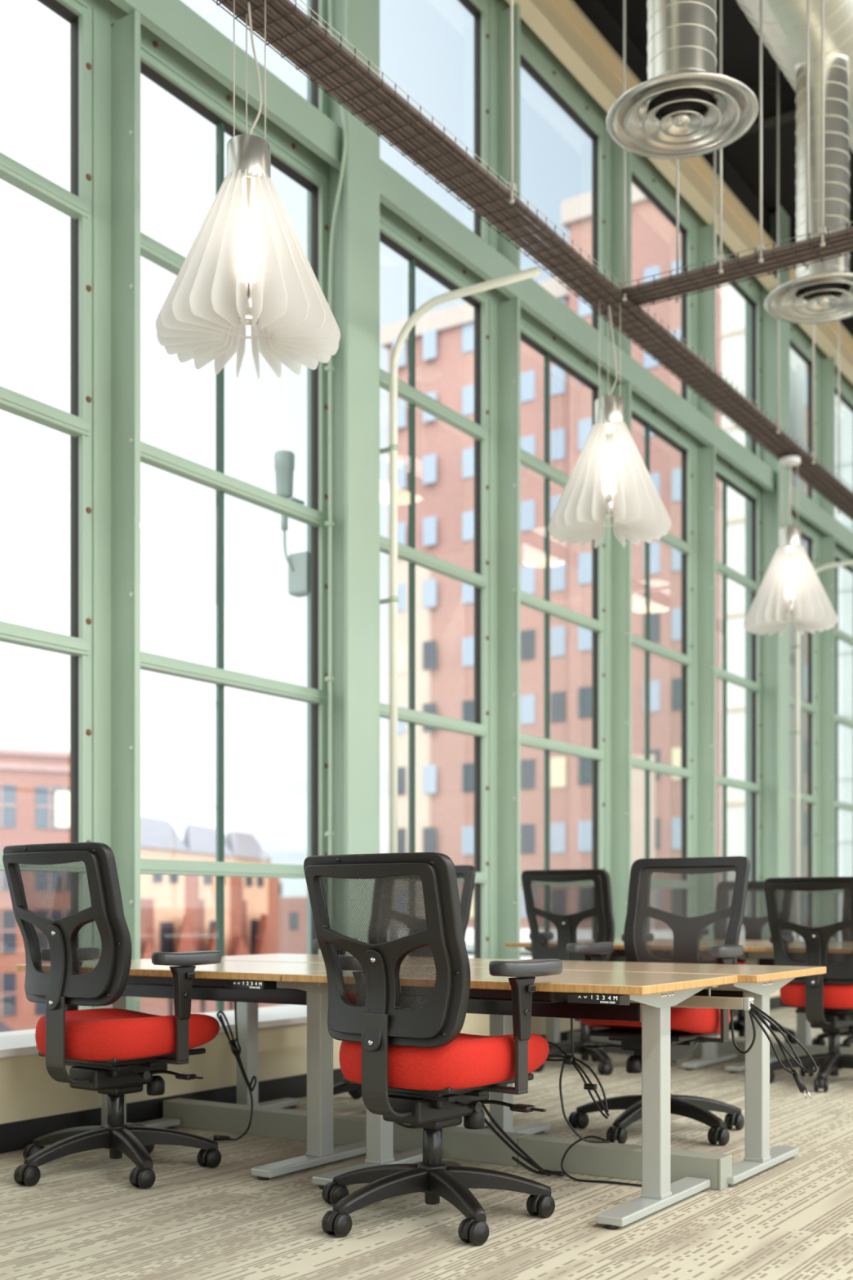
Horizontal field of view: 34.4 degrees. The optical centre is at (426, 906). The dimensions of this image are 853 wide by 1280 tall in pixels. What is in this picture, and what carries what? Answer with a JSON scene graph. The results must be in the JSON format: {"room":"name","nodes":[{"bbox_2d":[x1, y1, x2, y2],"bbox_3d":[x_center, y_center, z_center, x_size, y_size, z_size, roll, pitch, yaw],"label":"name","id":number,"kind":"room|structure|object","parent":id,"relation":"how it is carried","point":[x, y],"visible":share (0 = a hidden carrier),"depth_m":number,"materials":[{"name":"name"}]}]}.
{"room":"open-plan office","nodes":[
{"label":"open-plan office","id":0,"kind":"room"},
{"bbox_2d":[0,988,780,1124],"bbox_3d":[1.528,0.790,10.941,0.570,0.380,28.000,0,0,33],"label":"wall","id":1,"kind":"structure","parent":0,"point":[28,1091],"depth_m":6.43,"materials":[{"name":"beige paint"}]},
{"bbox_2d":[78,5,140,1012],"bbox_3d":[-1.511,-2.906,6.617,0.201,6.947,0.235,0,0,33],"label":"column","id":2,"kind":"structure","parent":1,"relation":"attached to","point":[109,57],"depth_m":6.64,"materials":[{"name":"green metal"}]},
{"bbox_2d":[0,1004,306,1057],"bbox_3d":[1.530,0.584,10.940,0.615,0.033,28.000,0,0,33],"label":"windowsill","id":3,"kind":"structure","parent":1,"relation":"on","point":[19,1042],"depth_m":6.82,"materials":[{"name":"white"}]},
{"bbox_2d":[379,266,541,939],"bbox_3d":[0.173,-1.493,7.957,1.080,4.120,0.060,0,0,33],"label":"street lamp","id":4,"kind":"object","parent":3,"relation":"on","point":[393,448],"visible":0.77,"depth_m":8.18,"materials":[{"name":"white metal"}]},
{"bbox_2d":[790,560,852,940],"bbox_3d":[5.043,-1.493,13.723,2.940,4.120,0.060,0,0,33],"label":"arch","id":5,"kind":"object","parent":3,"relation":"on","point":[797,646],"visible":0.59,"depth_m":14.45,"materials":[{"name":"white"}]},
{"bbox_2d":[288,551,309,597],"bbox_3d":[-0.750,-2.005,8.334,0.144,0.250,0.096,0,0,33],"label":"junction box","id":6,"kind":"object","parent":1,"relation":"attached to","point":[298,579],"visible":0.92,"depth_m":8.29,"materials":[{"name":"grey"}]},
{"bbox_2d":[274,450,304,571],"bbox_3d":[-0.841,-2.374,8.342,0.124,0.715,0.182,0,0,33],"label":"lamp","id":7,"kind":"object","parent":6,"relation":"attached to","point":[284,460],"visible":0.81,"depth_m":8.28,"materials":[{"name":"grey"}]},
{"bbox_2d":[0,995,784,1153],"bbox_3d":[1.773,0.922,10.781,0.015,0.115,28.000,0,0,33],"label":"baseboard","id":8,"kind":"structure","parent":1,"relation":"attached to","point":[14,1135],"depth_m":6.14,"materials":[{"name":"black"}]},
{"bbox_2d":[480,0,519,959],"bbox_3d":[0.531,-2.906,9.750,0.201,6.947,0.235,0,0,33],"label":"column","id":9,"kind":"structure","parent":1,"relation":"attached to","point":[500,324],"depth_m":9.77,"materials":[{"name":"green metal"}]},
{"bbox_2d":[598,124,631,938],"bbox_3d":[1.552,-2.906,11.316,0.201,6.947,0.235,0,0,33],"label":"trim","id":10,"kind":"structure","parent":1,"relation":"attached to","point":[615,563],"depth_m":11.35,"materials":[{"name":"green paint"}]},
{"bbox_2d":[687,220,715,939],"bbox_3d":[2.573,-2.906,12.883,0.201,6.947,0.235,0,0,33],"label":"trim","id":11,"kind":"structure","parent":1,"relation":"attached to","point":[701,464],"depth_m":12.93,"materials":[{"name":"green paint"}]},
{"bbox_2d":[812,355,835,927],"bbox_3d":[4.616,-2.906,16.016,0.201,6.947,0.235,0,0,33],"label":"trim","id":12,"kind":"structure","parent":1,"relation":"attached to","point":[824,548],"depth_m":16.05,"materials":[{"name":"green paint"}]},
{"bbox_2d":[0,1007,852,1279],"bbox_3d":[6.537,1.005,7.675,11.430,0.050,28.000,0,0,33],"label":"floor","id":13,"kind":"structure","parent":0,"point":[84,1218],"depth_m":4.40,"materials":[{"name":"carpet"}]},
{"bbox_2d":[2,842,221,1188],"bbox_3d":[-1.175,0.380,5.103,0.759,1.200,0.778,0,0,40],"label":"office chair","id":14,"kind":"object","parent":13,"relation":"on","point":[113,1052],"visible":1,"depth_m":4.91,"materials":[{"name":"black plastic"}]},
{"bbox_2d":[35,1008,219,1061],"bbox_3d":[-1.119,0.475,5.165,0.576,0.159,0.610,0,0,37],"label":"seat cushion","id":15,"kind":"object","parent":14,"relation":"on","point":[98,1034],"depth_m":4.91,"materials":[{"name":"red fabric"}]},
{"bbox_2d":[16,958,401,1180],"bbox_3d":[-0.869,0.608,5.511,1.365,0.744,0.786,0,0,33],"label":"desk","id":16,"kind":"object","parent":13,"relation":"on","point":[243,981],"visible":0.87,"depth_m":5.21,"materials":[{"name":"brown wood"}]},
{"bbox_2d":[213,1001,257,1141],"bbox_3d":[-0.822,0.638,5.754,0.227,0.676,0.126,0,0,33],"label":"cable","id":17,"kind":"object","parent":16,"relation":"hanging from","point":[234,1050],"visible":0.95,"depth_m":5.78,"materials":[{"name":"black plastic"}]},
{"bbox_2d":[221,953,516,1127],"bbox_3d":[-0.373,0.608,6.174,1.365,0.744,0.786,0,0,33],"label":"desk","id":18,"kind":"object","parent":13,"relation":"on","point":[246,1012],"visible":0.28,"depth_m":6.43,"materials":[{"name":"brown wood"}]},
{"bbox_2d":[312,865,475,1098],"bbox_3d":[-0.144,0.388,6.739,0.787,1.185,0.770,0,0,31],"label":"office chair","id":19,"kind":"object","parent":13,"relation":"on","point":[465,874],"visible":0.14,"depth_m":6.83,"materials":[{"name":"black plastic"}]},
{"bbox_2d":[346,992,356,1004],"bbox_3d":[-0.176,0.475,6.684,0.576,0.159,0.610,0,0,31],"label":"seat cushion","id":20,"kind":"object","parent":19,"relation":"on","point":[346,993],"depth_m":6.48,"materials":[{"name":"red fabric"}]},
{"bbox_2d":[303,852,562,1245],"bbox_3d":[-0.007,0.412,4.334,0.759,1.135,0.780,0,0,45],"label":"office chair","id":21,"kind":"object","parent":13,"relation":"on","point":[415,1067],"visible":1,"depth_m":4.13,"materials":[{"name":"black plastic"}]},
{"bbox_2d":[339,1032,549,1090],"bbox_3d":[0.054,0.475,4.387,0.576,0.159,0.610,0,0,39],"label":"seat cushion","id":22,"kind":"object","parent":21,"relation":"on","point":[461,1061],"depth_m":4.11,"materials":[{"name":"red fabric"}]},
{"bbox_2d":[162,1097,732,1190],"bbox_3d":[-0.056,0.925,5.513,2.625,0.110,0.109,0,0,33],"label":"cable raceway","id":23,"kind":"object","parent":13,"relation":"on","point":[613,1160],"depth_m":5.28,"materials":[{"name":"grey metal"}]},
{"bbox_2d":[395,1103,564,1176],"bbox_3d":[0.152,0.728,5.201,0.820,0.502,0.082,0,0,34],"label":"cable","id":24,"kind":"object","parent":13,"relation":"on","point":[528,1159],"visible":0.48,"depth_m":5.07,"materials":[{"name":"black plastic"}]},
{"bbox_2d":[281,965,737,1229],"bbox_3d":[0.279,0.608,4.762,1.365,0.744,0.786,0,0,33],"label":"desk","id":25,"kind":"object","parent":13,"relation":"on","point":[647,998],"visible":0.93,"depth_m":4.46,"materials":[{"name":"brown wood"}]},
{"bbox_2d":[545,1017,641,1186],"bbox_3d":[0.612,0.640,4.893,0.440,0.681,0.142,0,0,33],"label":"cable","id":26,"kind":"object","parent":25,"relation":"hanging from","point":[567,1059],"visible":0.83,"depth_m":4.89,"materials":[{"name":"black plastic"}]},
{"bbox_2d":[520,869,653,1075],"bbox_3d":[0.964,0.383,8.372,0.798,1.195,0.739,0,0,25],"label":"office chair","id":27,"kind":"object","parent":13,"relation":"on","point":[566,925],"visible":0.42,"depth_m":8.13,"materials":[{"name":"black plastic"}]},
{"bbox_2d":[430,959,826,1186],"bbox_3d":[0.776,0.608,5.425,1.365,0.744,0.786,0,0,33],"label":"desk","id":28,"kind":"object","parent":13,"relation":"on","point":[757,982],"visible":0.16,"depth_m":5.10,"materials":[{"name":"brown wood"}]},
{"bbox_2d":[671,985,754,1010],"bbox_3d":[0.592,0.318,5.116,1.304,0.084,0.122,0,0,33],"label":"rail","id":29,"kind":"object","parent":28,"relation":"hanging from","point":[693,1002],"visible":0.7,"depth_m":4.78,"materials":[{"name":"silver metal"}]},
{"bbox_2d":[730,1003,817,1099],"bbox_3d":[1.173,0.484,4.669,0.315,0.315,0.048,0,0,37],"label":"cable","id":30,"kind":"object","parent":29,"relation":"hanging from","point":[801,1086],"visible":1,"depth_m":4.65,"materials":[{"name":"black plastic"}]},
{"bbox_2d":[505,940,751,1070],"bbox_3d":[1.288,0.608,8.820,1.365,0.744,0.786,0,0,33],"label":"desk","id":31,"kind":"object","parent":13,"relation":"on","point":[710,1056],"visible":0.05,"depth_m":8.67,"materials":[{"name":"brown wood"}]},
{"bbox_2d":[566,856,750,1145],"bbox_3d":[1.005,0.380,5.945,0.761,1.200,0.770,0,0,43],"label":"office chair","id":32,"kind":"object","parent":13,"relation":"on","point":[690,1027],"visible":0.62,"depth_m":6.06,"materials":[{"name":"black plastic"}]},
{"bbox_2d":[579,1007,729,1033],"bbox_3d":[0.983,0.475,5.928,0.576,0.159,0.610,0,0,37],"label":"seat cushion","id":33,"kind":"object","parent":32,"relation":"on","point":[683,1020],"depth_m":5.70,"materials":[{"name":"red fabric"}]},
{"bbox_2d":[580,937,801,1028],"bbox_3d":[1.784,0.608,9.483,1.365,0.744,0.786,0,0,33],"label":"desk","id":34,"kind":"object","parent":13,"relation":"on","point":[739,960],"visible":0.02,"depth_m":9.39,"materials":[{"name":"brown wood"}]},
{"bbox_2d":[568,1031,852,1062],"bbox_3d":[2.101,0.925,8.822,2.625,0.110,0.109,0,0,33],"label":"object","id":35,"kind":"structure","parent":13,"relation":"on","point":[726,1047],"depth_m":8.81,"materials":[{"name":"grey"}]},
{"bbox_2d":[700,880,796,1044],"bbox_3d":[2.251,0.398,9.883,0.800,1.165,0.773,0,0,33],"label":"office chair","id":36,"kind":"object","parent":13,"relation":"on","point":[753,926],"visible":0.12,"depth_m":10.05,"materials":[{"name":"black plastic"}]},
{"bbox_2d":[737,962,745,964],"bbox_3d":[2.225,0.475,9.822,0.576,0.159,0.610,0,0,33],"label":"seat cushion","id":37,"kind":"object","parent":36,"relation":"on","point":[738,963],"depth_m":9.95,"materials":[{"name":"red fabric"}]},
{"bbox_2d":[716,943,850,1073],"bbox_3d":[2.437,0.608,8.071,1.365,0.744,0.786,0,0,33],"label":"desk","id":38,"kind":"object","parent":13,"relation":"on","point":[753,953],"visible":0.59,"depth_m":8.28,"materials":[{"name":"brown wood"}]},
{"bbox_2d":[764,876,852,1092],"bbox_3d":[2.244,0.412,7.581,0.758,1.135,0.779,0,0,33],"label":"office chair","id":39,"kind":"object","parent":13,"relation":"on","point":[826,1000],"visible":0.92,"depth_m":7.41,"materials":[{"name":"black plastic"}]},
{"bbox_2d":[779,982,852,1008],"bbox_3d":[2.284,0.475,7.651,0.576,0.159,0.610,0,0,38],"label":"seat cushion","id":40,"kind":"object","parent":39,"relation":"on","point":[836,995],"depth_m":7.38,"materials":[{"name":"red fabric"}]},
{"bbox_2d":[764,940,852,1044],"bbox_3d":[2.933,0.608,8.734,1.365,0.744,0.786,0,0,33],"label":"desk","id":41,"kind":"object","parent":13,"relation":"on","point":[803,1026],"visible":0.02,"depth_m":8.99,"materials":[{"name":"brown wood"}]},
{"bbox_2d":[812,889,852,1047],"bbox_3d":[3.010,0.397,9.348,0.780,1.164,0.755,0,0,35],"label":"office chair","id":42,"kind":"object","parent":13,"relation":"on","point":[848,1041],"visible":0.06,"depth_m":9.49,"materials":[{"name":"black plastic"}]},
{"bbox_2d":[573,0,852,336],"bbox_3d":[1.323,-6.995,11.075,0.180,0.450,28.000,0,0,33],"label":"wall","id":43,"kind":"structure","parent":0,"point":[596,12],"depth_m":11.68,"materials":[{"name":"grey"}]},
{"bbox_2d":[0,0,110,1031],"bbox_3d":[-2.074,-3.102,5.947,0.110,7.337,1.868,0,0,33],"label":"window","id":44,"kind":"structure","parent":43,"relation":"in","point":[11,171],"depth_m":6.55,"materials":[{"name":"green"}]},
{"bbox_2d":[110,0,328,1013],"bbox_3d":[-1.053,-3.102,7.513,0.110,7.337,1.868,0,0,33],"label":"window","id":45,"kind":"structure","parent":43,"relation":"in","point":[161,63],"depth_m":7.45,"materials":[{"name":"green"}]},
{"bbox_2d":[324,0,346,928],"bbox_3d":[-0.517,-3.276,7.969,0.164,7.687,0.044,0,0,40],"label":"conduit pipe","id":46,"kind":"object","parent":43,"relation":"attached to","point":[329,368],"visible":0.82,"depth_m":8.00,"materials":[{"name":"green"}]},
{"bbox_2d":[306,0,379,955],"bbox_3d":[-0.519,-0.620,8.205,0.430,13.200,0.410,0,0,33],"label":"column","id":47,"kind":"structure","parent":43,"relation":"attached to","point":[356,250],"depth_m":8.12,"materials":[{"name":"green metal"}]},
{"bbox_2d":[379,0,497,958],"bbox_3d":[-0.032,-3.102,9.080,0.110,7.337,1.868,0,0,33],"label":"window","id":48,"kind":"structure","parent":43,"relation":"in","point":[397,234],"depth_m":9.27,"materials":[{"name":"green metal"}]},
{"bbox_2d":[497,0,610,941],"bbox_3d":[0.990,-3.102,10.646,0.110,7.337,1.868,0,0,33],"label":"window","id":49,"kind":"structure","parent":43,"relation":"in","point":[537,60],"depth_m":10.62,"materials":[{"name":"green metal"}]},
{"bbox_2d":[610,152,697,933],"bbox_3d":[2.011,-3.102,12.213,0.110,7.337,1.868,0,0,33],"label":"window","id":50,"kind":"structure","parent":43,"relation":"in","point":[646,177],"depth_m":12.44,"materials":[{"name":"green metal"}]},
{"bbox_2d":[697,212,761,917],"bbox_3d":[3.032,-3.102,13.779,0.110,7.337,1.868,0,0,33],"label":"window","id":51,"kind":"structure","parent":43,"relation":"in","point":[731,476],"depth_m":14.08,"materials":[{"name":"green metal"}]},
{"bbox_2d":[716,75,795,137],"bbox_3d":[7.407,-7.050,9.257,11.700,0.340,0.140,0,0,33],"label":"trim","id":52,"kind":"structure","parent":43,"relation":"attached to","point":[787,93],"depth_m":12.08,"materials":[{"name":"grey"}]},
{"bbox_2d":[745,204,790,939],"bbox_3d":[3.566,-0.620,14.471,0.430,13.200,0.410,0,0,33],"label":"trim","id":53,"kind":"structure","parent":43,"relation":"attached to","point":[773,651],"depth_m":14.40,"materials":[{"name":"green paint"}]},
{"bbox_2d":[790,322,819,927],"bbox_3d":[4.053,-3.102,15.346,0.110,7.337,1.868,0,0,33],"label":"window","id":54,"kind":"structure","parent":43,"relation":"in","point":[801,343],"depth_m":15.98,"materials":[{"name":"green metal"}]},
{"bbox_2d":[794,206,852,228],"bbox_3d":[8.827,-7.050,11.435,11.700,0.340,0.140,0,0,33],"label":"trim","id":55,"kind":"structure","parent":43,"relation":"attached to","point":[851,208],"depth_m":14.30,"materials":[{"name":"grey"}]},
{"bbox_2d":[819,347,852,938],"bbox_3d":[5.074,-3.102,16.912,0.110,7.337,1.868,0,0,33],"label":"window","id":56,"kind":"structure","parent":43,"relation":"in","point":[842,554],"depth_m":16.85,"materials":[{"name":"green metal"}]},
{"bbox_2d":[599,0,852,286],"bbox_3d":[6.257,-7.295,7.858,12.700,0.150,28.300,0,0,33],"label":"ceiling","id":57,"kind":"structure","parent":0,"point":[740,39],"depth_m":12.11,"materials":[{"name":"black paint"}]},
{"bbox_2d":[506,0,516,204],"bbox_3d":[0.428,-5.370,6.919,0.036,3.680,0.036,0,0,33],"label":"rod","id":58,"kind":"object","parent":57,"relation":"hanging from","point":[513,187],"visible":1,"depth_m":6.91,"materials":[{"name":"grey metal"}]},
{"bbox_2d":[212,0,852,521],"bbox_3d":[2.850,-3.581,10.855,0.241,0.068,20.706,0,0,33],"label":"cable tray","id":59,"kind":"object","parent":58,"relation":"hanging from","point":[405,126],"visible":0.94,"depth_m":6.99,"materials":[{"name":"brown metal"}]},
{"bbox_2d":[155,0,340,378],"bbox_3d":[-0.698,-2.872,5.411,0.719,1.349,0.719,0,0,33],"label":"pendant lamp","id":60,"kind":"object","parent":59,"relation":"hanging from","point":[246,263],"visible":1,"depth_m":5.29,"materials":[{"name":"white plastic"}]},
{"bbox_2d":[548,302,671,548],"bbox_3d":[1.079,-2.872,8.137,0.719,1.349,0.719,0,0,-18],"label":"pendant lamp","id":61,"kind":"object","parent":59,"relation":"hanging from","point":[615,483],"visible":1,"depth_m":8.02,"materials":[{"name":"white plastic"}]},
{"bbox_2d":[743,454,837,635],"bbox_3d":[2.872,-2.872,10.888,0.719,1.349,0.719,0,0,20],"label":"pendant lamp","id":62,"kind":"object","parent":59,"relation":"hanging from","point":[795,589],"visible":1,"depth_m":10.78,"materials":[{"name":"white plastic"}]},
{"bbox_2d":[620,0,628,301],"bbox_3d":[1.154,-5.370,8.033,0.036,3.680,0.036,0,0,33],"label":"rod","id":63,"kind":"object","parent":57,"relation":"hanging from","point":[624,299],"visible":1,"depth_m":8.03,"materials":[{"name":"grey metal"}]},
{"bbox_2d":[675,159,679,302],"bbox_3d":[1.468,-4.722,8.056,0.036,2.383,0.036,0,0,33],"label":"rod","id":64,"kind":"object","parent":57,"relation":"hanging from","point":[677,300],"visible":0.49,"depth_m":8.05,"materials":[{"name":"grey metal"}]},
{"bbox_2d":[713,103,717,413],"bbox_3d":[2.067,-5.370,9.873,0.036,3.680,0.036,0,0,33],"label":"rod","id":65,"kind":"object","parent":57,"relation":"hanging from","point":[715,411],"visible":0.56,"depth_m":9.87,"materials":[{"name":"grey metal"}]},
{"bbox_2d":[776,63,781,433],"bbox_3d":[2.623,-5.370,10.287,0.036,3.680,0.036,0,0,33],"label":"rod","id":66,"kind":"object","parent":57,"relation":"hanging from","point":[779,421],"visible":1,"depth_m":10.28,"materials":[{"name":"grey metal"}]},
{"bbox_2d":[805,0,810,269],"bbox_3d":[2.112,-5.370,7.635,0.036,3.680,0.036,0,0,33],"label":"rod","id":67,"kind":"object","parent":57,"relation":"hanging from","point":[807,266],"visible":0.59,"depth_m":7.63,"materials":[{"name":"grey metal"}]},
{"bbox_2d":[622,221,852,309],"bbox_3d":[3.676,-3.581,6.485,5.923,0.068,0.231,0,0,33],"label":"cable tray","id":68,"kind":"object","parent":67,"relation":"hanging from","point":[840,242],"visible":1,"depth_m":7.71,"materials":[{"name":"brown metal"}]},
{"bbox_2d":[810,324,816,464],"bbox_3d":[3.087,-5.370,10.999,0.036,3.680,0.036,0,0,33],"label":"rod","id":69,"kind":"object","parent":57,"relation":"hanging from","point":[814,454],"visible":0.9,"depth_m":10.99,"materials":[{"name":"grey metal"}]},
{"bbox_2d":[818,0,826,246],"bbox_3d":[2.118,-5.370,7.369,0.036,3.680,0.036,0,0,33],"label":"rod","id":70,"kind":"object","parent":57,"relation":"hanging from","point":[822,230],"visible":1,"depth_m":7.36,"materials":[{"name":"grey metal"}]},
{"bbox_2d":[837,320,840,513],"bbox_3d":[3.706,-5.370,12.386,0.036,3.680,0.036,0,0,33],"label":"rod","id":71,"kind":"object","parent":57,"relation":"hanging from","point":[838,511],"visible":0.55,"depth_m":12.38,"materials":[{"name":"grey metal"}]},
{"bbox_3d":[1.728,-7.050,0.545,11.700,0.340,0.140,0,0,33],"label":"trim","id":72,"kind":"structure","parent":57,"relation":"attached to","visible":0},
{"bbox_2d":[736,0,852,151],"bbox_3d":[2.597,-6.300,9.349,0.900,0.900,17.500,0,0,33],"label":"air duct","id":73,"kind":"object","parent":72,"relation":"hanging from","point":[784,21],"visible":0.55,"depth_m":9.28,"materials":[{"name":"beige metal"}]},
{"bbox_2d":[605,0,759,159],"bbox_3d":[1.358,-5.128,7.339,0.799,1.945,0.799,0,0,-41],"label":"air vent","id":74,"kind":"object","parent":73,"relation":"attached to","point":[682,118],"visible":1,"depth_m":7.26,"materials":[{"name":"silver metal"}]},
{"bbox_2d":[605,71,759,159],"bbox_3d":[1.358,-4.218,7.339,0.800,0.125,0.800,0,0,33],"label":"diffuser","id":75,"kind":"object","parent":74,"relation":"attached to","point":[682,118],"depth_m":7.35,"materials":[{"name":"silver metal"}]},
{"bbox_2d":[716,0,724,273],"bbox_3d":[1.641,-4.693,7.681,0.036,2.326,0.036,0,0,33],"label":"rod","id":76,"kind":"object","parent":73,"relation":"hanging from","point":[720,258],"visible":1,"depth_m":7.67,"materials":[{"name":"grey metal"}]},
{"bbox_2d":[756,0,765,262],"bbox_3d":[1.833,-4.766,7.555,0.036,2.473,0.036,0,0,33],"label":"rod","id":77,"kind":"object","parent":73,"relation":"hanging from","point":[760,247],"visible":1,"depth_m":7.55,"materials":[{"name":"grey metal"}]},
{"bbox_2d":[764,54,852,324],"bbox_3d":[2.785,-5.197,9.692,0.799,1.945,0.799,0,0,36],"label":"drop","id":78,"kind":"object","parent":73,"relation":"attached to","point":[824,293],"visible":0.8,"depth_m":9.55,"materials":[{"name":"silver metal"}]},
{"bbox_2d":[764,271,852,324],"bbox_3d":[2.785,-4.287,9.692,0.800,0.125,0.800,0,0,33],"label":"diffuser","id":79,"kind":"object","parent":78,"relation":"attached to","point":[820,297],"depth_m":9.73,"materials":[{"name":"silver metal"}]},
{"label":"outside","id":80,"kind":"structure","parent":0,"visible":0},
{"bbox_3d":[-40.471,6.080,145.754,213.000,0.200,320.000,0,0,33],"label":"ground","id":81,"kind":"structure","parent":80,"visible":0},
{"bbox_2d":[0,1021,13,1031],"bbox_3d":[-17.603,5.271,54.000,4.393,1.419,1.872,0,0,-4],"label":"parked car","id":82,"kind":"object","parent":81,"relation":"on","point":[3,1028],"visible":0.02,"depth_m":54.36,"materials":[{"name":"grey metal"}]},
{"bbox_2d":[0,747,70,1031],"bbox_3d":[-25.875,-1.220,67.989,16.007,14.400,14.450,0,0,-31],"label":"building","id":83,"kind":"structure","parent":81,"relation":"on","point":[35,784],"depth_m":64.13,"materials":[{"name":"red"}]},
{"bbox_2d":[54,791,70,827],"bbox_3d":[-17.022,-4.570,65.023,1.000,1.700,0.020,0,0,-31],"label":"window","id":84,"kind":"structure","parent":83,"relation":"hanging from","point":[62,798],"depth_m":64.95,"materials":[{"name":"beige"}]},
{"bbox_2d":[140,914,277,1016],"bbox_3d":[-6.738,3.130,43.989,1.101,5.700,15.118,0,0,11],"label":"building","id":85,"kind":"structure","parent":81,"relation":"on","point":[264,944],"depth_m":42.23,"materials":[{"name":"brick"}]},
{"bbox_2d":[140,816,279,1015],"bbox_3d":[-7.900,1.605,49.961,3.890,8.750,21.340,0,0,11],"label":"building","id":86,"kind":"structure","parent":81,"relation":"on","point":[165,900],"depth_m":44.65,"materials":[{"name":"brick"}]},
{"bbox_2d":[280,897,306,954],"bbox_3d":[-7.600,2.680,94.975,7.000,6.600,6.050,0,0,0],"label":"building","id":87,"kind":"structure","parent":81,"relation":"on","point":[293,910],"depth_m":91.99,"materials":[{"name":"brick"}]},
{"bbox_2d":[280,877,306,897],"bbox_3d":[-13.000,1.380,132.975,16.000,9.200,6.050,0,0,0],"label":"building","id":88,"kind":"structure","parent":81,"relation":"on","point":[289,887],"depth_m":130.01,"materials":[{"name":"white"}]},
{"bbox_2d":[380,182,807,929],"bbox_3d":[16.200,-13.970,73.835,30.100,39.900,23.200,0,0,33],"label":"brick tower","id":89,"kind":"structure","parent":81,"relation":"on","point":[445,337],"depth_m":67.90,"materials":[{"name":"red brick"}]},
{"bbox_2d":[720,283,804,930],"bbox_3d":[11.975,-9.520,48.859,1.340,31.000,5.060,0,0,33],"label":"building","id":90,"kind":"structure","parent":81,"relation":"on","point":[732,335],"depth_m":46.93,"materials":[{"name":"concrete"}]},
{"bbox_3d":[-1.409,-3.120,-3.946,12.350,8.200,0.150,0,0,33],"label":"wall","id":91,"kind":"structure","parent":0,"visible":0},
{"bbox_2d":[110,0,852,553],"bbox_3d":[1.385,-4.410,11.034,0.170,0.210,28.000,0,0,33],"label":"trim","id":92,"kind":"structure","parent":91,"relation":"attached to","point":[173,21],"depth_m":8.88,"materials":[{"name":"green paint"}]},
{"bbox_2d":[505,0,852,383],"bbox_3d":[1.474,-6.555,10.977,0.160,0.350,28.000,0,0,33],"label":"trim","id":93,"kind":"structure","parent":91,"relation":"attached to","point":[562,26],"depth_m":11.78,"materials":[{"name":"beige"}]},
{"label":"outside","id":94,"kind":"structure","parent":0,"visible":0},
{"bbox_2d":[388,928,802,959],"bbox_3d":[3.563,1.870,31.102,9.200,2.620,4.200,0,0,33],"label":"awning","id":95,"kind":"object","parent":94,"point":[524,933],"visible":0.02,"depth_m":30.28,"materials":[{"name":"white"}]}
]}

